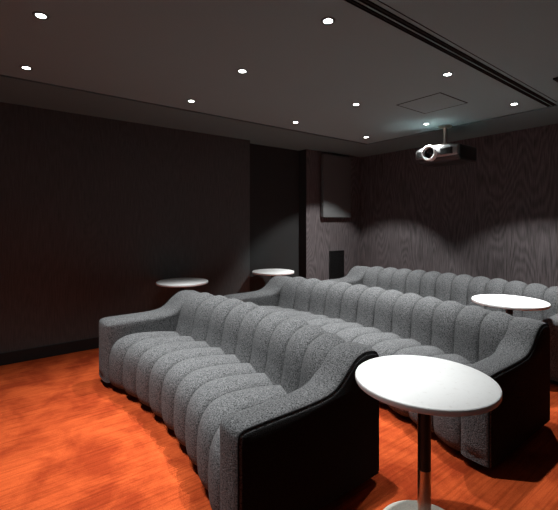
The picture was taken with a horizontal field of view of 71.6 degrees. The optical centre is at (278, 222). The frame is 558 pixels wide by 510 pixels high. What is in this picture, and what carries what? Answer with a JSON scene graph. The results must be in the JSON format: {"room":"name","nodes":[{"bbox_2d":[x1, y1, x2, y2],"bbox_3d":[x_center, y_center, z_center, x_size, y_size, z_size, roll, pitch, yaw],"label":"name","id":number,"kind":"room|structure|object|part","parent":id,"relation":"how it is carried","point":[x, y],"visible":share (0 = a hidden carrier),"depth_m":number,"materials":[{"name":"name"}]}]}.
{"room":"home theater","nodes":[
{"label":"home theater","id":0,"kind":"room"},
{"bbox_2d":[0,102,360,352],"bbox_3d":[-1.782,0.050,4.617,7.780,2.560,0.600,0,0,-37],"label":"wall","id":1,"kind":"structure","parent":0,"point":[95,212],"depth_m":4.37,"materials":[{"name":"black wood"}]},
{"bbox_2d":[0,337,98,365],"bbox_3d":[-2.500,1.272,3.680,5.300,0.115,0.016,0,0,-37],"label":"baseboard","id":2,"kind":"structure","parent":1,"relation":"attached to","point":[6,358],"depth_m":3.83,"materials":[{"name":"paint"}]},
{"bbox_2d":[321,154,350,217],"bbox_3d":[0.917,-0.585,6.250,0.630,0.990,0.085,0,0,-37],"label":"wall panel","id":3,"kind":"object","parent":1,"relation":"attached to","point":[335,170],"visible":1,"depth_m":6.19,"materials":[{"name":"grey fabric"}]},
{"bbox_2d":[329,250,343,278],"bbox_3d":[0.941,0.680,6.308,0.330,0.460,0.022,0,0,-37],"label":"air vent","id":4,"kind":"object","parent":1,"relation":"in","point":[336,258],"visible":0.95,"depth_m":6.29,"materials":[{"name":"black metal"}]},
{"bbox_2d":[0,0,557,157],"bbox_3d":[0.217,-1.155,2.004,7.580,0.050,6.320,0,0,-37],"label":"ceiling","id":5,"kind":"structure","parent":0,"point":[303,69],"depth_m":2.79,"materials":[{"name":"grey paint"}]},
{"bbox_2d":[20,65,32,69],"bbox_3d":[-1.837,-1.129,2.813,0.082,0.009,0.082,0,0,-37],"label":"recessed light","id":6,"kind":"object","parent":5,"relation":"in","point":[24,67],"visible":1,"depth_m":2.81,"materials":[{"name":"white"}]},
{"bbox_2d":[32,11,49,19],"bbox_3d":[-1.296,-1.129,2.106,0.082,0.009,0.082,0,0,-37],"label":"recessed light","id":7,"kind":"object","parent":5,"relation":"in","point":[40,15],"visible":1,"depth_m":2.10,"materials":[{"name":"white"}]},
{"bbox_2d":[237,69,247,73],"bbox_3d":[-0.273,-1.129,2.876,0.082,0.009,0.082,0,0,-37],"label":"recessed light","id":8,"kind":"object","parent":5,"relation":"in","point":[242,71],"visible":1,"depth_m":2.87,"materials":[{"name":"white"}]},
{"bbox_2d":[321,17,334,24],"bbox_3d":[0.274,-1.129,2.161,0.082,0.009,0.082,0,0,-37],"label":"recessed light","id":9,"kind":"object","parent":5,"relation":"in","point":[326,20],"visible":1,"depth_m":2.15,"materials":[{"name":"white"}]},
{"bbox_2d":[397,92,466,113],"bbox_3d":[1.448,-1.129,3.670,0.480,0.003,0.450,0,0,-37],"label":"ceiling hatch","id":10,"kind":"object","parent":5,"relation":"attached to","point":[438,101],"visible":1,"depth_m":3.65,"materials":[{"name":"grey paint"}]},
{"bbox_2d":[416,125,476,166],"bbox_3d":[1.920,-0.912,4.509,0.511,0.435,0.534,0,0,-37],"label":"projector","id":11,"kind":"object","parent":5,"relation":"hanging from","point":[445,154],"visible":1,"depth_m":4.37,"materials":[{"name":"plastic"}]},
{"bbox_2d":[440,146,452,154],"bbox_3d":[1.856,-0.797,4.280,0.066,0.075,0.135,0,0,-37],"label":"vent grille","id":12,"kind":"object","parent":11,"relation":"attached to","point":[444,150],"depth_m":4.25,"materials":[{"name":"plastic"}]},
{"bbox_2d":[442,72,453,76],"bbox_3d":[1.279,-1.129,2.936,0.082,0.009,0.082,0,0,-37],"label":"recessed light","id":13,"kind":"object","parent":5,"relation":"in","point":[446,74],"visible":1,"depth_m":2.93,"materials":[{"name":"white"}]},
{"bbox_2d":[344,0,556,106],"bbox_3d":[0.028,-1.125,1.650,6.650,0.009,0.100,0,0,-38],"label":"ceiling track","id":14,"kind":"object","parent":5,"relation":"attached to","point":[374,6],"visible":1,"depth_m":2.44,"materials":[{"name":"black metal"}]},
{"bbox_2d":[0,348,557,509],"bbox_3d":[0.117,1.370,2.135,7.780,0.080,6.850,0,0,-37],"label":"floor","id":15,"kind":"structure","parent":0,"point":[71,439],"depth_m":2.17,"materials":[{"name":"orange reddish-orange wood"}]},
{"bbox_2d":[156,278,207,290],"bbox_3d":[-1.096,0.995,4.396,0.578,0.670,0.578,0,0,-37],"label":"side table","id":16,"kind":"object","parent":15,"relation":"on","point":[182,283],"visible":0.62,"depth_m":4.29,"materials":[{"name":"white stone"}]},
{"bbox_2d":[99,290,378,509],"bbox_3d":[-0.452,0.975,2.667,0.996,0.710,2.260,0,0,-37],"label":"sofa","id":17,"kind":"object","parent":15,"relation":"on","point":[269,407],"visible":0.99,"depth_m":2.02,"materials":[{"name":"grey boucle fabric"},{"name":"black leather"}]},
{"bbox_3d":[-1.093,0.957,3.406,0.877,0.647,0.295,0,0,-37],"label":"armrest","id":18,"kind":"part","parent":17,"relation":"part of","materials":[{"name":"fabric"}]},
{"bbox_3d":[-0.515,1.101,2.581,0.756,0.402,1.864,0,0,-37],"label":"seat","id":19,"kind":"part","parent":17,"relation":"part of","materials":[{"name":"fabric"}]},
{"bbox_3d":[-0.212,0.950,2.759,0.503,0.660,1.829,0,0,-37],"label":"backrest","id":20,"kind":"part","parent":17,"relation":"part of","materials":[{"name":"fabric"}]},
{"bbox_3d":[0.120,0.957,1.821,0.877,0.647,0.210,0,0,-37],"label":"armrest","id":21,"kind":"part","parent":17,"relation":"part of","materials":[{"name":"fabric"}]},
{"bbox_3d":[0.182,0.971,1.740,0.819,0.618,0.018,0,0,-37],"label":"panel","id":22,"kind":"part","parent":17,"relation":"part of","materials":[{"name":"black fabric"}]},
{"bbox_2d":[252,269,293,277],"bbox_3d":[-0.080,0.995,5.314,0.578,0.670,0.578,0,0,-37],"label":"side table","id":23,"kind":"object","parent":15,"relation":"on","point":[268,272],"visible":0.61,"depth_m":5.18,"materials":[{"name":"white stone"}]},
{"bbox_2d":[224,276,549,467],"bbox_3d":[0.637,0.975,3.458,1.046,0.710,2.866,0,0,-37],"label":"sofa","id":24,"kind":"object","parent":15,"relation":"on","point":[514,352],"visible":0.77,"depth_m":2.73,"materials":[{"name":"grey boucle fabric"},{"name":"black leather"}]},
{"bbox_3d":[-0.207,0.957,4.423,0.877,0.647,0.295,0,0,-37],"label":"armrest","id":25,"kind":"part","parent":24,"relation":"part of","materials":[{"name":"fabric"}]},
{"bbox_3d":[0.575,1.101,3.373,0.805,0.402,2.470,0,0,-37],"label":"seat","id":26,"kind":"part","parent":24,"relation":"part of","materials":[{"name":"fabric"}]},
{"bbox_3d":[0.877,0.950,3.551,0.553,0.660,2.435,0,0,-37],"label":"backrest","id":27,"kind":"part","parent":24,"relation":"part of","materials":[{"name":"fabric"}]},
{"bbox_3d":[1.373,0.957,2.357,0.877,0.647,0.210,0,0,-37],"label":"armrest","id":28,"kind":"part","parent":24,"relation":"part of","materials":[{"name":"fabric"}]},
{"bbox_3d":[1.435,0.971,2.276,0.819,0.618,0.018,0,0,-37],"label":"panel","id":29,"kind":"part","parent":24,"relation":"part of","materials":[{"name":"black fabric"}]},
{"bbox_2d":[355,355,501,509],"bbox_3d":[0.621,0.995,1.653,0.578,0.670,0.578,0,0,-37],"label":"side table","id":30,"kind":"object","parent":15,"relation":"on","point":[425,386],"visible":1,"depth_m":1.63,"materials":[{"name":"white stone"}]},
{"bbox_2d":[322,266,557,382],"bbox_3d":[1.815,0.975,4.535,1.046,0.710,2.866,0,0,-37],"label":"sofa","id":31,"kind":"object","parent":15,"relation":"on","point":[461,289],"visible":0.35,"depth_m":4.53,"materials":[{"name":"grey boucle fabric"},{"name":"black leather"}]},
{"bbox_3d":[0.970,0.957,5.500,0.877,0.647,0.295,0,0,-37],"label":"armrest","id":32,"kind":"part","parent":31,"relation":"part of","materials":[{"name":"fabric"}]},
{"bbox_3d":[2.055,0.950,4.628,0.553,0.660,2.435,0,0,-37],"label":"backrest","id":33,"kind":"part","parent":31,"relation":"part of","materials":[{"name":"fabric"}]},
{"bbox_3d":[2.551,0.957,3.434,0.877,0.647,0.210,0,0,-37],"label":"armrest","id":34,"kind":"part","parent":31,"relation":"part of","materials":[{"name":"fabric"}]},
{"bbox_2d":[472,294,550,315],"bbox_3d":[1.967,0.995,3.305,0.578,0.670,0.578,0,0,-37],"label":"side table","id":35,"kind":"object","parent":15,"relation":"on","point":[510,303],"visible":0.59,"depth_m":3.22,"materials":[{"name":"white stone"}]},
{"bbox_2d":[361,123,557,287],"bbox_3d":[3.319,0.050,4.269,0.100,2.560,6.150,0,0,-37],"label":"wall","id":36,"kind":"structure","parent":0,"point":[495,215],"depth_m":5.16,"materials":[{"name":"brown wood"}]}
]}

